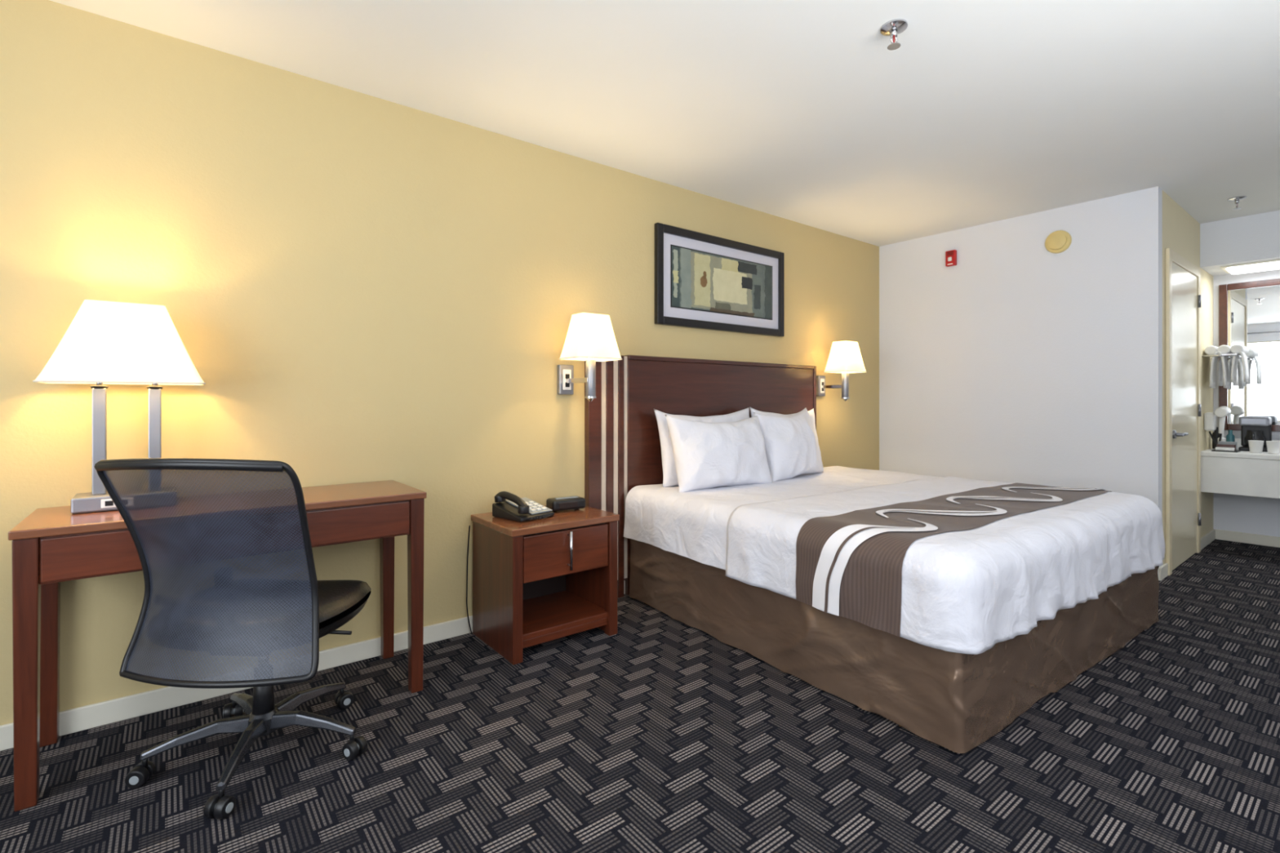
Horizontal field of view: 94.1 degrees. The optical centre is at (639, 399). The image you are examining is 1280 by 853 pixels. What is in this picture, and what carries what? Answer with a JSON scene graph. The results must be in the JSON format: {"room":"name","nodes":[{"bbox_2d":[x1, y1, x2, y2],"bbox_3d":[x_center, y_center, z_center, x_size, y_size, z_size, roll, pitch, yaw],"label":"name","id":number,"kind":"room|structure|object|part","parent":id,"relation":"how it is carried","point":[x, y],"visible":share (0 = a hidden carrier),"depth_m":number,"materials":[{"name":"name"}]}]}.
{"room":"hotel room","nodes":[
{"label":"hotel room","id":0,"kind":"room"},
{"bbox_2d":[0,0,879,725],"bbox_3d":[-0.520,-0.103,3.194,6.740,2.459,0.100,0,0,-38],"label":"wall","id":1,"kind":"structure","parent":0,"point":[358,286],"depth_m":2.50,"materials":[{"name":"yellow paint"}]},
{"bbox_2d":[0,581,625,751],"bbox_3d":[-0.484,1.086,3.150,6.540,0.080,0.014,0,0,-38],"label":"baseboard","id":2,"kind":"structure","parent":1,"relation":"attached to","point":[104,713],"depth_m":2.18,"materials":[{"name":"beige wood"}]},
{"bbox_2d":[557,312,622,401],"bbox_3d":[-0.289,-0.213,3.096,0.276,0.442,0.337,0,0,-38],"label":"wall sconce","id":3,"kind":"object","parent":1,"relation":"attached to","point":[590,338],"visible":1,"depth_m":3.01,"materials":[{"name":"white fabric"}]},
{"bbox_3d":[-0.401,-0.109,3.205,0.090,0.160,0.029,0,0,-38],"label":"wall plate","id":4,"kind":"part","parent":3,"relation":"part of","materials":[{"name":"silver metal"}]},
{"bbox_2d":[565,373,569,378],"bbox_3d":[-0.388,-0.127,3.189,0.024,0.025,0.005,0,0,-38],"label":"switch","id":5,"kind":"object","parent":3,"relation":"attached to","point":[567,375],"depth_m":3.19,"materials":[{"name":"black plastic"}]},
{"bbox_3d":[-0.319,-0.102,3.117,0.036,0.025,0.210,0,0,-38],"label":"arm","id":6,"kind":"part","parent":3,"relation":"part of","materials":[{"name":"silver metal"}]},
{"bbox_3d":[-0.252,-0.321,3.049,0.270,0.226,0.210,0,0,-38],"label":"lamp shade","id":7,"kind":"part","parent":3,"relation":"part of","materials":[{"name":"fabric"}]},
{"bbox_3d":[-0.252,-0.209,3.049,0.276,0.006,0.216,0,0,-38],"label":"shade trim","id":8,"kind":"part","parent":3,"relation":"part of","materials":[{"name":"white fabric"}]},
{"bbox_2d":[584,355,816,597],"bbox_3d":[0.518,0.433,3.914,2.060,1.385,0.051,0,0,-38],"label":"headboard","id":9,"kind":"object","parent":1,"relation":"attached to","point":[623,448],"visible":0.47,"depth_m":3.52,"materials":[{"name":"brown wood"}]},
{"bbox_3d":[1.315,0.433,4.542,0.030,1.385,0.051,0,0,-38],"label":"post","id":10,"kind":"part","parent":9,"relation":"part of","materials":[{"name":"brown wood"}]},
{"bbox_2d":[654,222,784,337],"bbox_3d":[0.567,-0.764,3.965,1.200,0.610,0.034,0,0,-38],"label":"framed artwork","id":11,"kind":"object","parent":1,"relation":"attached to","point":[703,281],"visible":1,"depth_m":3.90},
{"bbox_2d":[671,245,772,319],"bbox_3d":[0.568,-0.764,3.963,0.950,0.370,0.002,0,0,-38],"label":"picture","id":12,"kind":"object","parent":11,"relation":"attached to","point":[706,282],"depth_m":3.93},
{"bbox_2d":[816,340,866,400],"bbox_3d":[1.497,-0.213,4.505,0.276,0.442,0.337,0,0,-38],"label":"wall sconce","id":13,"kind":"object","parent":1,"relation":"attached to","point":[845,357],"visible":1,"depth_m":4.41,"materials":[{"name":"white fabric"}]},
{"bbox_3d":[1.401,-0.109,4.626,0.090,0.160,0.029,0,0,-38],"label":"wall plate","id":14,"kind":"part","parent":13,"relation":"part of","materials":[{"name":"silver metal"}]},
{"bbox_3d":[1.476,-0.102,4.532,0.016,0.025,0.210,0,0,-38],"label":"arm","id":15,"kind":"part","parent":13,"relation":"part of","materials":[{"name":"silver metal"}]},
{"bbox_3d":[1.534,-0.321,4.457,0.270,0.226,0.210,0,0,-38],"label":"lamp shade","id":16,"kind":"part","parent":13,"relation":"part of","materials":[{"name":"fabric"}]},
{"bbox_3d":[1.534,-0.209,4.457,0.276,0.006,0.216,0,0,-38],"label":"shade trim","id":17,"kind":"part","parent":13,"relation":"part of","materials":[{"name":"white fabric"}]},
{"bbox_2d":[0,539,1279,852],"bbox_3d":[1.671,1.176,1.878,8.550,0.100,4.880,0,0,-38],"label":"floor","id":18,"kind":"structure","parent":0,"point":[660,734],"depth_m":1.86,"materials":[{"name":"carpet"}]},
{"bbox_2d":[8,480,426,811],"bbox_3d":[-1.403,0.741,2.132,1.125,0.770,0.443,0,0,-38],"label":"writing desk","id":19,"kind":"object","parent":18,"relation":"on","point":[51,546],"visible":0.83,"depth_m":1.93,"materials":[{"name":"brown wood"}]},
{"bbox_3d":[-1.704,0.753,1.657,0.052,0.745,0.052,0,0,-38],"label":"leg","id":20,"kind":"part","parent":19,"relation":"part of","materials":[{"name":"brown wood"}]},
{"bbox_3d":[-1.941,0.753,1.958,0.052,0.745,0.052,0,0,-38],"label":"leg","id":21,"kind":"part","parent":19,"relation":"part of","materials":[{"name":"brown wood"}]},
{"bbox_3d":[-1.560,0.449,1.751,0.282,0.121,0.018,0,0,-38],"label":"drawer","id":22,"kind":"part","parent":19,"relation":"part of","materials":[{"name":"brown wood"}]},
{"bbox_2d":[32,299,205,514],"bbox_3d":[-1.707,0.019,1.984,0.416,0.671,0.266,0,0,-38],"label":"table lamp","id":23,"kind":"object","parent":19,"relation":"on","point":[105,342],"visible":0.98,"depth_m":1.92,"materials":[{"name":"white fabric"}]},
{"bbox_3d":[-1.761,0.134,1.942,0.034,0.345,0.034,0,0,-38],"label":"post","id":24,"kind":"part","parent":23,"relation":"part of","materials":[{"name":"silver metal"}]},
{"bbox_2d":[100,498,115,508],"bbox_3d":[-1.679,0.330,1.916,0.080,0.028,0.004,0,0,-38],"label":"outlet plate","id":25,"kind":"object","parent":23,"relation":"attached to","point":[104,503],"depth_m":1.90,"materials":[{"name":"white plastic"}]},
{"bbox_2d":[105,500,113,506],"bbox_3d":[-1.693,0.330,1.902,0.020,0.016,0.002,0,0,-38],"label":"socket","id":26,"kind":"object","parent":23,"relation":"attached to","point":[108,503],"depth_m":1.90,"materials":[{"name":"black plastic"}]},
{"bbox_3d":[-1.707,-0.056,1.984,0.416,0.006,0.266,0,0,-38],"label":"shade trim","id":27,"kind":"part","parent":23,"relation":"part of","materials":[{"name":"white fabric"}]},
{"bbox_3d":[-1.707,-0.185,1.984,0.410,0.262,0.260,0,0,-38],"label":"lamp shade","id":28,"kind":"part","parent":23,"relation":"part of","materials":[{"name":"fabric"}]},
{"bbox_3d":[-1.651,0.134,2.029,0.034,0.345,0.034,0,0,-38],"label":"post","id":29,"kind":"part","parent":23,"relation":"part of","materials":[{"name":"silver metal"}]},
{"bbox_3d":[-1.022,0.449,2.175,0.349,0.121,0.018,0,0,-38],"label":"drawer","id":30,"kind":"part","parent":19,"relation":"part of","materials":[{"name":"brown wood"}]},
{"bbox_3d":[-1.108,0.753,2.615,0.052,0.745,0.052,0,0,-38],"label":"leg","id":31,"kind":"part","parent":19,"relation":"part of","materials":[{"name":"brown wood"}]},
{"bbox_3d":[-0.871,0.753,2.314,0.052,0.745,0.052,0,0,-38],"label":"leg","id":32,"kind":"part","parent":19,"relation":"part of","materials":[{"name":"brown wood"}]},
{"bbox_2d":[93,457,371,819],"bbox_3d":[-1.175,0.639,1.886,0.631,0.973,0.694,0,0,3],"label":"office chair","id":33,"kind":"object","parent":18,"relation":"on","point":[233,597],"visible":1,"depth_m":1.66,"materials":[{"name":"black fabric"}]},
{"bbox_3d":[-1.455,1.063,1.751,0.014,0.035,0.014,0,0,3],"label":"caster stem","id":34,"kind":"part","parent":33,"relation":"part of","materials":[{"name":"black plastic"}]},
{"bbox_3d":[-1.218,0.175,1.587,0.524,0.037,0.080,0,0,3],"label":"rail","id":35,"kind":"part","parent":33,"relation":"part of","materials":[{"name":"black plastic"}]},
{"bbox_3d":[-1.348,1.023,1.816,0.270,0.064,0.049,0,0,-31],"label":"leg","id":36,"kind":"part","parent":33,"relation":"part of","materials":[{"name":"metal"}]},
{"bbox_3d":[-1.196,0.466,1.641,0.589,0.627,0.182,0,0,3],"label":"frame","id":37,"kind":"part","parent":33,"relation":"part of","materials":[{"name":"black plastic"}]},
{"bbox_3d":[-1.135,1.063,1.617,0.014,0.035,0.014,0,0,3],"label":"caster stem","id":38,"kind":"part","parent":33,"relation":"part of","materials":[{"name":"black metal"}]},
{"bbox_3d":[-1.426,1.063,2.097,0.014,0.035,0.014,0,0,3],"label":"caster stem","id":39,"kind":"part","parent":33,"relation":"part of","materials":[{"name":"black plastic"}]},
{"bbox_3d":[-1.164,1.023,1.739,0.049,0.064,0.270,0,0,-13],"label":"leg","id":40,"kind":"part","parent":33,"relation":"part of","materials":[{"name":"metal"}]},
{"bbox_3d":[-1.331,1.023,2.015,0.270,0.064,0.049,0,0,41],"label":"leg","id":41,"kind":"part","parent":33,"relation":"part of","materials":[{"name":"metal"}]},
{"bbox_3d":[-1.137,1.023,2.061,0.049,0.064,0.270,0,0,23],"label":"leg","id":42,"kind":"part","parent":33,"relation":"part of","materials":[{"name":"metal"}]},
{"bbox_3d":[-1.033,1.023,1.895,0.271,0.064,0.049,0,0,3],"label":"leg","id":43,"kind":"part","parent":33,"relation":"part of","materials":[{"name":"metal"}]},
{"bbox_3d":[-1.042,0.746,1.922,0.221,0.022,0.012,0,0,0],"label":"lever","id":44,"kind":"part","parent":33,"relation":"part of","materials":[{"name":"black plastic"}]},
{"bbox_3d":[-1.089,1.063,2.176,0.014,0.035,0.014,0,0,3],"label":"caster stem","id":45,"kind":"part","parent":33,"relation":"part of","materials":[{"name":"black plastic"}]},
{"bbox_3d":[-1.201,0.680,1.934,0.550,0.108,0.500,0,0,3],"label":"seat","id":46,"kind":"part","parent":33,"relation":"part of","materials":[{"name":"black leather"}]},
{"bbox_3d":[-0.909,1.063,1.880,0.014,0.035,0.014,0,0,3],"label":"caster stem","id":47,"kind":"part","parent":33,"relation":"part of","materials":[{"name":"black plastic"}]},
{"bbox_2d":[471,505,619,665],"bbox_3d":[-0.449,0.839,2.858,0.565,0.575,0.465,0,0,-38],"label":"nightstand","id":48,"kind":"object","parent":18,"relation":"on","point":[535,582],"visible":0.94,"depth_m":2.74,"materials":[{"name":"brown wood"}]},
{"bbox_2d":[466,525,472,634],"bbox_3d":[-0.820,0.864,2.859,0.024,0.516,0.031,0,0,-38],"label":"power cord","id":49,"kind":"object","parent":48,"relation":"hanging from","point":[469,526],"visible":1,"depth_m":2.86,"materials":[{"name":"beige plastic"}]},
{"bbox_3d":[-0.534,0.854,2.561,0.047,0.545,0.046,0,0,-38],"label":"leg","id":50,"kind":"part","parent":48,"relation":"part of","materials":[{"name":"brown wood"}]},
{"bbox_2d":[492,491,554,522],"bbox_3d":[-0.540,0.489,2.805,0.257,0.121,0.200,0,0,40],"label":"desk telephone","id":51,"kind":"object","parent":48,"relation":"on","point":[517,508],"visible":1,"depth_m":2.76,"materials":[{"name":"black plastic"}]},
{"bbox_3d":[-0.452,0.538,2.736,0.033,0.014,0.146,0,0,40],"label":"coiled cord","id":52,"kind":"part","parent":51,"relation":"part of","materials":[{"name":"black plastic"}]},
{"bbox_3d":[-0.340,1.058,2.720,0.455,0.035,0.018,0,0,-38],"label":"plinth rail","id":53,"kind":"part","parent":48,"relation":"part of","materials":[{"name":"brown wood"}]},
{"bbox_3d":[-0.332,0.691,2.710,0.445,0.200,0.022,0,0,-38],"label":"drawer","id":54,"kind":"part","parent":48,"relation":"part of","materials":[{"name":"brown wood"}]},
{"bbox_2d":[522,591,608,640],"bbox_3d":[-0.459,1.028,2.871,0.485,0.025,0.408,0,0,-38],"label":"shelf","id":55,"kind":"object","parent":48,"relation":"attached to","point":[546,614],"depth_m":2.84,"materials":[{"name":"brown wood"}]},
{"bbox_2d":[546,495,585,511],"bbox_3d":[-0.370,0.517,2.980,0.180,0.065,0.103,0,0,-32],"label":"alarm clock","id":56,"kind":"object","parent":48,"relation":"on","point":[567,503],"visible":0.98,"depth_m":2.94,"materials":[{"name":"black plastic"}]},
{"bbox_3d":[-0.309,0.678,2.681,0.014,0.175,0.014,0,0,-38],"label":"handle","id":57,"kind":"part","parent":48,"relation":"part of","materials":[{"name":"silver metal"}]},
{"bbox_3d":[-0.140,0.854,2.872,0.047,0.545,0.046,0,0,-38],"label":"leg","id":58,"kind":"part","parent":48,"relation":"part of","materials":[{"name":"brown wood"}]},
{"bbox_2d":[623,466,1164,753],"bbox_3d":[1.293,0.794,3.183,2.085,0.648,1.926,0,0,-35],"label":"king bed","id":59,"kind":"object","parent":18,"relation":"on","point":[941,609],"visible":0.98,"depth_m":2.36,"materials":[{"name":"white fabric"}]},
{"bbox_2d":[653,407,749,487],"bbox_3d":[0.429,0.275,3.655,0.823,0.452,0.181,0,0,-41],"label":"pillow","id":60,"kind":"object","parent":59,"relation":"on","point":[669,474],"visible":0.21,"depth_m":3.43,"materials":[{"name":"fabric"}]},
{"bbox_2d":[664,414,772,492],"bbox_3d":[0.477,0.300,3.480,0.743,0.440,0.246,0,0,-34],"label":"pillow","id":61,"kind":"object","parent":59,"relation":"on","point":[707,455],"visible":1,"depth_m":3.35,"materials":[{"name":"fabric"}]},
{"bbox_2d":[750,407,818,444],"bbox_3d":[1.022,0.276,4.130,0.709,0.460,0.186,0,0,-40],"label":"pillow","id":62,"kind":"object","parent":59,"relation":"on","point":[811,414],"visible":0.06,"depth_m":4.09,"materials":[{"name":"fabric"}]},
{"bbox_2d":[753,408,823,481],"bbox_3d":[0.981,0.285,3.908,0.619,0.465,0.242,0,0,-40],"label":"pillow","id":63,"kind":"object","parent":59,"relation":"on","point":[792,448],"visible":0.94,"depth_m":3.77,"materials":[{"name":"fabric"}]},
{"bbox_2d":[49,0,1279,246],"bbox_3d":[1.671,-1.383,1.878,8.550,0.100,4.880,0,0,-38],"label":"ceiling","id":64,"kind":"structure","parent":0,"point":[983,112],"depth_m":2.55,"materials":[{"name":"paint"}]},
{"bbox_2d":[880,18,907,49],"bbox_3d":[0.907,-1.298,2.129,0.090,0.071,0.090,0,0,-38],"label":"sprinkler","id":65,"kind":"object","parent":64,"relation":"attached to","point":[892,28],"visible":1,"depth_m":2.12,"materials":[{"name":"silver metal"}]},
{"bbox_3d":[0.907,-1.310,2.129,0.022,0.023,0.022,0,0,-38],"label":"stem","id":66,"kind":"part","parent":65,"relation":"part of","materials":[{"name":"silver metal"}]},
{"bbox_2d":[1227,195,1246,209],"bbox_3d":[3.940,-1.298,3.935,0.090,0.071,0.090,0,0,-38],"label":"sprinkler","id":67,"kind":"object","parent":64,"relation":"attached to","point":[1236,199],"visible":1,"depth_m":3.92,"materials":[{"name":"silver metal"}]},
{"bbox_2d":[1200,210,1279,275],"bbox_3d":[5.318,-1.169,3.568,0.530,0.329,2.818,0,0,-38],"label":"soffit","id":68,"kind":"structure","parent":64,"relation":"attached to","point":[1255,237],"depth_m":4.35,"materials":[{"name":"white paint"}]},
{"bbox_2d":[1219,258,1279,274],"bbox_3d":[4.870,-0.989,4.095,0.320,0.030,1.240,0,0,-38],"label":"fluorescent light fixture","id":69,"kind":"object","parent":68,"relation":"attached to","point":[1272,264],"visible":1,"depth_m":4.40,"materials":[{"name":"white plastic"}]},
{"bbox_2d":[879,186,1162,567],"bbox_3d":[2.695,-0.103,4.480,0.100,2.459,1.862,0,0,-38],"label":"wall","id":70,"kind":"structure","parent":0,"point":[1016,361],"depth_m":4.26,"materials":[{"name":"white paint"}]},
{"bbox_2d":[945,249,956,266],"bbox_3d":[2.441,-1.114,4.682,0.048,0.120,0.076,0,0,-38],"label":"fire alarm strobe","id":71,"kind":"object","parent":70,"relation":"attached to","point":[950,255],"visible":1,"depth_m":4.67,"materials":[{"name":"red plastic"}]},
{"bbox_2d":[1044,230,1071,253],"bbox_3d":[2.886,-1.096,4.123,0.042,0.156,0.156,0,0,-38],"label":"smoke detector","id":72,"kind":"object","parent":70,"relation":"attached to","point":[1059,241],"visible":1,"depth_m":4.11,"materials":[{"name":"plastic"}]},
{"bbox_2d":[1162,190,1213,564],"bbox_3d":[3.951,-0.104,4.349,1.710,2.459,0.100,0,0,-38],"label":"wall","id":73,"kind":"structure","parent":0,"point":[1180,231],"depth_m":4.37,"materials":[{"name":"beige paint"}]},
{"bbox_2d":[1165,248,1200,575],"bbox_3d":[3.765,0.076,4.124,0.980,2.100,0.021,0,0,-38],"label":"door frame","id":74,"kind":"structure","parent":73,"relation":"attached to","point":[1171,256],"depth_m":3.83,"materials":[{"name":"beige wood"}]},
{"bbox_2d":[1172,262,1197,570],"bbox_3d":[3.763,0.106,4.127,0.840,2.020,0.012,0,0,-38],"label":"door","id":75,"kind":"structure","parent":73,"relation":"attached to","point":[1184,284],"depth_m":4.11,"materials":[{"name":"paint"}]},
{"bbox_2d":[1172,430,1183,439],"bbox_3d":[3.514,0.226,3.893,0.056,0.056,0.050,0,0,-38],"label":"door handle","id":76,"kind":"object","parent":75,"relation":"attached to","point":[1175,434],"visible":0.97,"depth_m":3.89,"materials":[{"name":"silver metal"}]},
{"bbox_2d":[1158,528,1215,581],"bbox_3d":[3.947,1.086,4.273,1.810,0.080,0.014,0,0,-38],"label":"baseboard","id":77,"kind":"structure","parent":73,"relation":"attached to","point":[1206,540],"depth_m":4.50,"materials":[{"name":"beige wood"}]},
{"bbox_2d":[1197,294,1201,307],"bbox_3d":[4.104,-0.724,4.372,0.018,0.090,0.018,0,0,-38],"label":"hinge","id":78,"kind":"object","parent":73,"relation":"attached to","point":[1199,296],"visible":1,"depth_m":4.37,"materials":[{"name":"silver metal"}]},
{"bbox_2d":[1197,513,1201,525],"bbox_3d":[4.104,0.876,4.372,0.018,0.090,0.018,0,0,-38],"label":"hinge","id":79,"kind":"object","parent":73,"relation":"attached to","point":[1199,515],"visible":1,"depth_m":4.37,"materials":[{"name":"silver metal"}]},
{"bbox_2d":[1197,404,1201,416],"bbox_3d":[4.104,0.076,4.372,0.018,0.090,0.018,0,0,-38],"label":"hinge","id":80,"kind":"object","parent":73,"relation":"attached to","point":[1199,406],"visible":1,"depth_m":4.37,"materials":[{"name":"silver metal"}]},
{"bbox_2d":[1204,406,1231,444],"bbox_3d":[4.412,0.200,4.559,0.158,0.304,0.138,0,0,-38],"label":"hair dryer","id":81,"kind":"object","parent":73,"relation":"attached to","point":[1210,418],"visible":0.88,"depth_m":4.55,"materials":[{"name":"white plastic"}]},
{"bbox_3d":[4.448,0.298,4.599,0.036,0.108,0.092,0,0,-8],"label":"cord","id":82,"kind":"part","parent":81,"relation":"part of","materials":[{"name":"black plastic"}]},
{"bbox_3d":[4.442,0.181,4.549,0.035,0.152,0.045,0,0,16],"label":"handle","id":83,"kind":"part","parent":81,"relation":"part of","materials":[{"name":"white plastic"}]},
{"bbox_2d":[1201,344,1248,388],"bbox_3d":[4.510,-0.252,4.576,0.384,0.324,0.234,0,0,-38],"label":"towel rack","id":84,"kind":"object","parent":73,"relation":"attached to","point":[1222,353],"visible":1,"depth_m":4.50,"materials":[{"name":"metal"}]},
{"bbox_2d":[1204,345,1217,355],"bbox_3d":[4.461,-0.379,4.630,0.300,0.071,0.071,0,0,-38],"label":"rolled towel","id":85,"kind":"object","parent":84,"relation":"hanging from","point":[1210,350],"depth_m":4.54,"materials":[{"name":"white fabric"}]},
{"bbox_2d":[1209,351,1229,388],"bbox_3d":[4.420,-0.229,4.547,0.161,0.278,0.090,0,0,-38],"label":"towel","id":86,"kind":"object","parent":84,"relation":"hanging from","point":[1215,354],"depth_m":4.53,"materials":[{"name":"white fabric"}]},
{"bbox_2d":[1217,345,1234,354],"bbox_3d":[4.505,-0.379,4.575,0.300,0.071,0.071,0,0,-38],"label":"rolled towel","id":87,"kind":"object","parent":84,"relation":"hanging from","point":[1222,349],"depth_m":4.48,"materials":[{"name":"white fabric"}]},
{"bbox_2d":[1217,355,1238,386],"bbox_3d":[4.566,-0.239,4.630,0.151,0.258,0.100,0,0,-38],"label":"towel","id":88,"kind":"object","parent":84,"relation":"hanging from","point":[1220,378],"depth_m":4.62,"materials":[{"name":"white fabric"}]},
{"bbox_2d":[1230,344,1248,355],"bbox_3d":[4.548,-0.379,4.520,0.300,0.071,0.071,0,0,-38],"label":"rolled towel","id":89,"kind":"object","parent":84,"relation":"hanging from","point":[1239,349],"depth_m":4.43,"materials":[{"name":"white fabric"}]},
{"bbox_2d":[1231,351,1248,382],"bbox_3d":[4.493,-0.249,4.464,0.151,0.238,0.080,0,0,-38],"label":"towel","id":90,"kind":"object","parent":84,"relation":"hanging from","point":[1234,359],"depth_m":4.44,"materials":[{"name":"white fabric"}]},
{"bbox_2d":[1213,269,1279,537],"bbox_3d":[5.565,-0.103,3.763,0.100,2.459,3.018,0,0,-38],"label":"wall","id":91,"kind":"structure","parent":0,"point":[1232,513],"depth_m":4.72,"materials":[{"name":"white paint"}]},
{"bbox_2d":[1200,438,1279,498],"bbox_3d":[5.317,0.716,3.568,0.529,0.820,2.816,0,0,-38],"label":"countertop","id":92,"kind":"structure","parent":91,"relation":"attached to","point":[1242,473],"depth_m":4.35,"materials":[{"name":"white plastic"}]},
{"bbox_2d":[1212,426,1219,448],"bbox_3d":[4.559,0.300,4.716,0.048,0.170,0.048,0,0,-38],"label":"toiletry bottle","id":93,"kind":"object","parent":92,"relation":"on","point":[1215,434],"visible":0.62,"depth_m":4.71,"materials":[{"name":"black plastic"}]},
{"bbox_2d":[1217,434,1226,441],"bbox_3d":[4.537,0.325,4.647,0.048,0.120,0.048,0,0,-38],"label":"toiletry bottle","id":94,"kind":"object","parent":92,"relation":"on","point":[1223,438],"visible":0.38,"depth_m":4.63,"materials":[{"name":"white plastic"}]},
{"bbox_2d":[1211,440,1240,452],"bbox_3d":[4.407,0.350,4.481,0.170,0.070,0.140,0,0,-38],"label":"serving tray","id":95,"kind":"object","parent":92,"relation":"on","point":[1227,446],"visible":1,"depth_m":4.46,"materials":[{"name":"black plastic"}]},
{"bbox_3d":[4.407,0.381,4.481,0.170,0.008,0.140,0,0,-38],"label":"plate","id":96,"kind":"part","parent":95,"relation":"part of","materials":[{"name":"black plastic"}]},
{"bbox_2d":[1226,430,1235,441],"bbox_3d":[4.609,0.310,4.653,0.048,0.150,0.048,0,0,-38],"label":"toiletry bottle","id":97,"kind":"object","parent":92,"relation":"on","point":[1230,437],"visible":0.59,"depth_m":4.64,"materials":[{"name":"teal plastic"}]},
{"bbox_2d":[1200,448,1279,460],"bbox_3d":[5.317,0.406,3.568,0.529,0.040,2.816,0,0,-38],"label":"countertop","id":98,"kind":"structure","parent":92,"relation":"on","point":[1242,454],"depth_m":4.35,"materials":[{"name":"white stone"}]},
{"bbox_2d":[1238,416,1271,452],"bbox_3d":[4.644,0.255,4.503,0.212,0.260,0.160,0,0,-38],"label":"coffee maker","id":99,"kind":"object","parent":92,"relation":"on","point":[1252,428],"visible":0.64,"depth_m":4.48,"materials":[{"name":"black plastic"}]},
{"bbox_2d":[1248,440,1263,453],"bbox_3d":[4.478,0.340,4.334,0.080,0.090,0.080,0,0,-38],"label":"coffee cup","id":100,"kind":"object","parent":92,"relation":"on","point":[1255,446],"visible":1,"depth_m":4.31,"materials":[{"name":"white paper"}]},
{"bbox_2d":[1266,440,1279,453],"bbox_3d":[4.534,0.340,4.263,0.080,0.090,0.080,0,0,-38],"label":"coffee cup","id":101,"kind":"object","parent":92,"relation":"on","point":[1273,446],"visible":1,"depth_m":4.24,"materials":[{"name":"white paper"}]},
{"bbox_2d":[1215,528,1279,547],"bbox_3d":[5.524,1.086,3.723,0.014,0.080,2.804,0,0,-38],"label":"baseboard","id":102,"kind":"structure","parent":91,"relation":"attached to","point":[1247,538],"depth_m":4.67,"materials":[{"name":"beige wood"}]},
{"bbox_2d":[1218,278,1279,431],"bbox_3d":[5.151,-0.342,4.178,0.034,1.165,1.582,0,0,-38],"label":"vanity mirror","id":103,"kind":"object","parent":91,"relation":"attached to","point":[1249,312],"visible":0.81,"depth_m":4.65,"materials":[{"name":"brown mirror"}]},
{"bbox_2d":[1235,438,1279,448],"bbox_3d":[5.517,0.346,3.725,0.021,0.080,2.816,0,0,-38],"label":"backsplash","id":104,"kind":"structure","parent":91,"relation":"attached to","point":[1238,440],"depth_m":4.71,"materials":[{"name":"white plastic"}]}
]}

